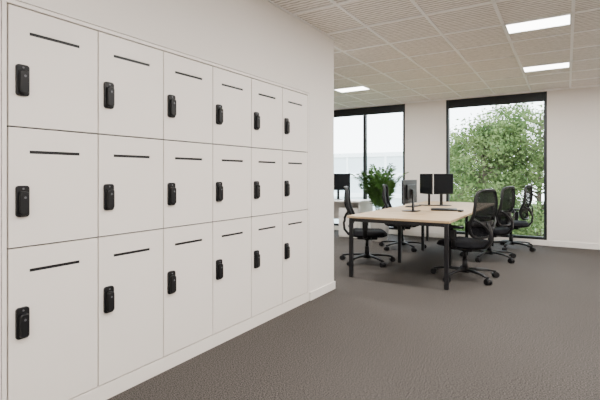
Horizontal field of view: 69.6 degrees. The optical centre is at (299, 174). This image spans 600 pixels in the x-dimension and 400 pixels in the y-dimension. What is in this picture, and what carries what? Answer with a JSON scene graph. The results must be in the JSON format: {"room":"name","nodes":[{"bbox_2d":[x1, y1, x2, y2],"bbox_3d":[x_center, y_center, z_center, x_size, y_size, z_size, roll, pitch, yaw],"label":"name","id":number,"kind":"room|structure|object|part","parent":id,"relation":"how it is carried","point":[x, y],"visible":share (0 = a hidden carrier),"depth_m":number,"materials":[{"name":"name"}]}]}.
{"room":"open-plan office","nodes":[
{"label":"open-plan office","id":0,"kind":"room"},
{"bbox_2d":[0,0,333,399],"bbox_3d":[-1.780,-0.125,1.884,0.550,2.810,7.335,0,0,32],"label":"wall","id":1,"kind":"structure","parent":0,"point":[257,38],"depth_m":3.64,"materials":[{"name":"paint"}]},
{"bbox_2d":[310,281,334,300],"bbox_3d":[0.014,1.238,4.776,0.564,0.085,0.556,0,0,32],"label":"baseboard","id":2,"kind":"structure","parent":1,"relation":"attached to","point":[320,291],"depth_m":4.61,"materials":[{"name":"paint"}]},
{"bbox_2d":[107,230,599,399],"bbox_3d":[0.530,1.380,3.199,11.600,0.200,12.600,0,0,32],"label":"floor","id":3,"kind":"structure","parent":0,"point":[393,331],"depth_m":3.38,"materials":[{"name":"carpet"}]},
{"bbox_2d":[1,0,308,399],"bbox_3d":[-0.844,0.225,3.321,0.534,2.111,2.806,0,0,32],"label":"lockers","id":4,"kind":"object","parent":3,"relation":"on","point":[155,198],"visible":1,"depth_m":2.60,"materials":[{"name":"laminate"}]},
{"bbox_2d":[334,198,372,237],"bbox_3d":[0.547,0.905,9.506,2.000,0.750,0.750,0,0,32],"label":"office desk","id":5,"kind":"object","parent":3,"relation":"on","point":[359,205],"visible":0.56,"depth_m":8.94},
{"bbox_2d":[334,174,349,199],"bbox_3d":[0.824,0.248,9.393,0.560,0.560,0.190,0,0,20],"label":"computer monitor","id":6,"kind":"object","parent":5,"relation":"on","point":[340,180],"visible":0.68,"depth_m":9.33,"materials":[{"name":"black plastic"}]},
{"bbox_2d":[340,186,395,267],"bbox_3d":[0.988,0.722,6.358,0.823,1.115,0.788,0,0,10],"label":"office chair","id":7,"kind":"object","parent":3,"relation":"on","point":[364,233],"visible":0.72,"depth_m":6.21,"materials":[{"name":"black fabric"}]},
{"bbox_3d":[0.725,0.465,6.372,0.162,0.602,0.539,0,0,10],"label":"frame","id":8,"kind":"part","parent":7,"relation":"part of","materials":[{"name":"black plastic"}]},
{"bbox_3d":[0.992,0.844,6.326,0.572,0.094,0.562,0,0,10],"label":"seat","id":9,"kind":"part","parent":7,"relation":"part of","materials":[{"name":"black fabric"}]},
{"bbox_2d":[349,163,407,241],"bbox_3d":[1.467,0.525,8.391,1.060,1.510,0.917,0,0,-17],"label":"potted palm","id":10,"kind":"object","parent":3,"relation":"on","point":[375,180],"visible":0.7,"depth_m":8.22,"materials":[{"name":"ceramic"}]},
{"bbox_2d":[370,223,388,241],"bbox_3d":[1.548,1.060,8.388,0.390,0.440,0.390,0,0,32],"label":"pot","id":11,"kind":"object","parent":3,"relation":"on","point":[373,225],"depth_m":8.24,"materials":[{"name":"ceramic"}]},
{"bbox_2d":[379,184,426,251],"bbox_3d":[1.788,0.722,7.569,0.823,1.115,0.788,0,0,18],"label":"office chair","id":12,"kind":"object","parent":3,"relation":"on","point":[385,193],"visible":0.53,"depth_m":7.47,"materials":[{"name":"black plastic"}]},
{"bbox_3d":[1.529,0.465,7.620,0.162,0.602,0.539,0,0,18],"label":"frame","id":13,"kind":"part","parent":12,"relation":"part of","materials":[{"name":"black plastic"}]},
{"bbox_3d":[1.788,0.844,7.538,0.572,0.094,0.562,0,0,18],"label":"seat","id":14,"kind":"part","parent":12,"relation":"part of","materials":[{"name":"black fabric"}]},
{"bbox_2d":[347,201,493,289],"bbox_3d":[2.058,0.895,6.615,1.250,0.770,3.576,0,0,32],"label":"table","id":15,"kind":"object","parent":3,"relation":"on","point":[425,216],"visible":0.77,"depth_m":5.42,"materials":[{"name":"brown wood"}]},
{"bbox_2d":[395,224,415,226],"bbox_3d":[2.058,0.615,6.615,0.200,0.050,2.980,0,0,32],"label":"cable tray","id":16,"kind":"object","parent":15,"relation":"on","point":[395,224],"depth_m":5.35,"materials":[{"name":"black metal"}]},
{"bbox_2d":[402,180,419,211],"bbox_3d":[1.565,0.288,6.083,0.190,0.440,0.500,0,0,37],"label":"computer monitor","id":17,"kind":"object","parent":15,"relation":"on","point":[409,187],"visible":1,"depth_m":6.04,"materials":[{"name":"black plastic"}]},
{"bbox_3d":[1.554,0.234,6.091,0.047,0.330,0.500,0,0,37],"label":"casing","id":18,"kind":"part","parent":17,"relation":"part of","materials":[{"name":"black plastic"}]},
{"bbox_2d":[419,174,435,205],"bbox_3d":[2.132,0.243,7.225,0.190,0.530,0.400,0,0,-12],"label":"computer monitor","id":19,"kind":"object","parent":15,"relation":"on","point":[426,180],"visible":1,"depth_m":7.18,"materials":[{"name":"black plastic"}]},
{"bbox_3d":[2.119,0.148,7.222,0.047,0.340,0.400,0,0,-12],"label":"casing","id":20,"kind":"part","parent":19,"relation":"part of","materials":[{"name":"black plastic"}]},
{"bbox_2d":[434,174,452,205],"bbox_3d":[2.372,0.243,7.191,0.400,0.530,0.190,0,0,-24],"label":"computer monitor","id":21,"kind":"object","parent":15,"relation":"on","point":[443,183],"visible":0.97,"depth_m":7.16,"materials":[{"name":"black plastic"}]},
{"bbox_3d":[2.377,0.148,7.178,0.400,0.340,0.047,0,0,-24],"label":"casing","id":22,"kind":"part","parent":21,"relation":"part of","materials":[{"name":"black plastic"}]},
{"bbox_2d":[431,208,457,210],"bbox_3d":[2.078,0.497,6.239,0.360,0.024,0.260,0,0,17],"label":"keyboard","id":23,"kind":"object","parent":15,"relation":"on","point":[432,209],"visible":0.92,"depth_m":6.14,"materials":[{"name":"black plastic"}]},
{"bbox_2d":[430,189,499,284],"bbox_3d":[2.031,0.722,5.365,0.788,1.115,0.823,0,0,-38],"label":"office chair","id":24,"kind":"object","parent":3,"relation":"on","point":[485,207],"visible":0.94,"depth_m":5.14,"materials":[{"name":"black fabric"}]},
{"bbox_3d":[2.049,0.844,5.392,0.562,0.094,0.572,0,0,-38],"label":"seat","id":25,"kind":"part","parent":24,"relation":"part of","materials":[{"name":"black fabric"}]},
{"bbox_3d":[2.217,0.465,5.178,0.539,0.602,0.162,0,0,-38],"label":"frame","id":26,"kind":"part","parent":24,"relation":"part of","materials":[{"name":"black plastic"}]},
{"bbox_2d":[460,186,515,262],"bbox_3d":[2.875,0.722,6.594,0.788,1.115,0.823,0,0,-44],"label":"office chair","id":27,"kind":"object","parent":3,"relation":"on","point":[504,218],"visible":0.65,"depth_m":6.36,"materials":[{"name":"black fabric"}]},
{"bbox_3d":[2.890,0.844,6.622,0.562,0.094,0.572,0,0,-44],"label":"seat","id":28,"kind":"part","parent":27,"relation":"part of","materials":[{"name":"black fabric"}]},
{"bbox_3d":[3.080,0.465,6.427,0.539,0.602,0.162,0,0,-44],"label":"frame","id":29,"kind":"part","parent":27,"relation":"part of","materials":[{"name":"black plastic"}]},
{"bbox_2d":[492,185,535,251],"bbox_3d":[3.661,0.722,7.518,0.823,1.115,0.788,0,0,40],"label":"office chair","id":30,"kind":"object","parent":3,"relation":"on","point":[522,212],"visible":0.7,"depth_m":7.30,"materials":[{"name":"black plastic"}]},
{"bbox_3d":[3.673,0.844,7.547,0.572,0.094,0.562,0,0,40],"label":"seat","id":31,"kind":"part","parent":30,"relation":"part of","materials":[{"name":"black fabric"}]},
{"bbox_3d":[3.882,0.465,7.374,0.162,0.602,0.539,0,0,40],"label":"frame","id":32,"kind":"part","parent":30,"relation":"part of","materials":[{"name":"black plastic"}]},
{"bbox_2d":[271,0,599,108],"bbox_3d":[0.530,-1.630,3.199,11.600,0.200,12.600,0,0,32],"label":"ceiling","id":33,"kind":"structure","parent":0,"point":[329,19],"depth_m":5.10,"materials":[{"name":"tile"}]},
{"bbox_2d":[334,86,370,92],"bbox_3d":[0.924,-1.525,7.680,0.580,0.014,0.330,0,0,32],"label":"ceiling light","id":34,"kind":"object","parent":33,"relation":"attached to","point":[360,88],"depth_m":7.70,"materials":[{"name":"white plastic"}]},
{"bbox_2d":[266,0,599,109],"bbox_3d":[0.530,-1.527,3.199,11.000,0.014,12.000,0,0,32],"label":"grid","id":35,"kind":"object","parent":33,"relation":"attached to","point":[413,2],"depth_m":5.36,"materials":[{"name":"white metal"}]},
{"bbox_2d":[504,14,571,33],"bbox_3d":[2.404,-1.525,4.368,0.580,0.014,0.330,0,0,32],"label":"ceiling light","id":36,"kind":"object","parent":33,"relation":"attached to","point":[563,20],"depth_m":4.37,"materials":[{"name":"white plastic"}]},
{"bbox_2d":[522,62,569,71],"bbox_3d":[3.476,-1.525,6.104,0.580,0.014,0.330,0,0,32],"label":"ceiling light","id":37,"kind":"object","parent":33,"relation":"attached to","point":[559,65],"depth_m":6.12,"materials":[{"name":"white plastic"}]},
{"bbox_2d":[334,86,599,245],"bbox_3d":[3.762,-0.125,8.431,11.000,2.810,0.300,0,0,32],"label":"wall","id":38,"kind":"structure","parent":0,"point":[573,115],"depth_m":7.69,"materials":[{"name":"paint"}]},
{"bbox_2d":[334,104,402,117],"bbox_3d":[1.189,-1.429,9.880,2.400,0.168,0.058,0,0,32],"label":"blind cassette","id":39,"kind":"object","parent":38,"relation":"attached to","point":[390,108],"visible":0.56,"depth_m":9.62,"materials":[{"name":"metal"}]},
{"bbox_2d":[334,104,404,229],"bbox_3d":[1.202,-0.168,9.901,2.500,2.695,0.110,0,0,32],"label":"frame","id":40,"kind":"object","parent":38,"relation":"attached to","point":[364,116],"visible":0.33,"depth_m":9.69,"materials":[{"name":"metal"}]},
{"bbox_2d":[446,91,546,239],"bbox_3d":[3.743,-0.168,8.331,1.777,2.695,0.110,0,0,32],"label":"frame","id":41,"kind":"object","parent":38,"relation":"attached to","point":[544,237],"visible":0.69,"depth_m":7.87,"materials":[{"name":"metal"}]},
{"bbox_2d":[449,92,543,108],"bbox_3d":[3.730,-1.429,8.311,1.677,0.168,0.058,0,0,32],"label":"blind cassette","id":42,"kind":"object","parent":38,"relation":"attached to","point":[537,96],"visible":1,"depth_m":8.25,"materials":[{"name":"metal"}]},
{"bbox_2d":[405,230,599,249],"bbox_3d":[3.679,1.230,8.298,11.000,0.100,0.014,0,0,32],"label":"baseboard","id":43,"kind":"structure","parent":38,"relation":"attached to","point":[410,233],"depth_m":7.70,"materials":[{"name":"paint"}]},
{"label":"outside","id":44,"kind":"structure","parent":0,"visible":0},
{"bbox_3d":[24.219,5.430,43.457,120.000,0.300,80.600,0,0,32],"label":"ground","id":45,"kind":"structure","parent":44,"visible":0},
{"bbox_2d":[334,152,454,222],"bbox_3d":[4.526,1.705,42.973,19.200,7.150,10.120,0,0,32],"label":"office building","id":46,"kind":"structure","parent":45,"relation":"on","point":[344,163],"depth_m":36.65,"materials":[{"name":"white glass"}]},
{"bbox_2d":[399,145,523,221],"bbox_3d":[6.359,1.835,16.530,4.861,6.894,4.831,0,0,7],"label":"tree","id":47,"kind":"object","parent":45,"relation":"on","point":[450,145],"visible":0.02,"depth_m":15.97,"materials":[{"name":"green plant"}]},
{"bbox_2d":[450,105,543,235],"bbox_3d":[5.684,1.571,13.275,4.952,7.422,4.489,0,0,-40],"label":"tree","id":48,"kind":"object","parent":45,"relation":"on","point":[458,166],"visible":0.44,"depth_m":12.34,"materials":[{"name":"green plant"}]},
{"bbox_2d":[469,102,543,235],"bbox_3d":[7.651,1.328,13.336,4.760,7.908,4.933,0,0,24],"label":"tree","id":49,"kind":"object","parent":45,"relation":"on","point":[538,197],"visible":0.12,"depth_m":12.67,"materials":[{"name":"green plant"}]}
]}

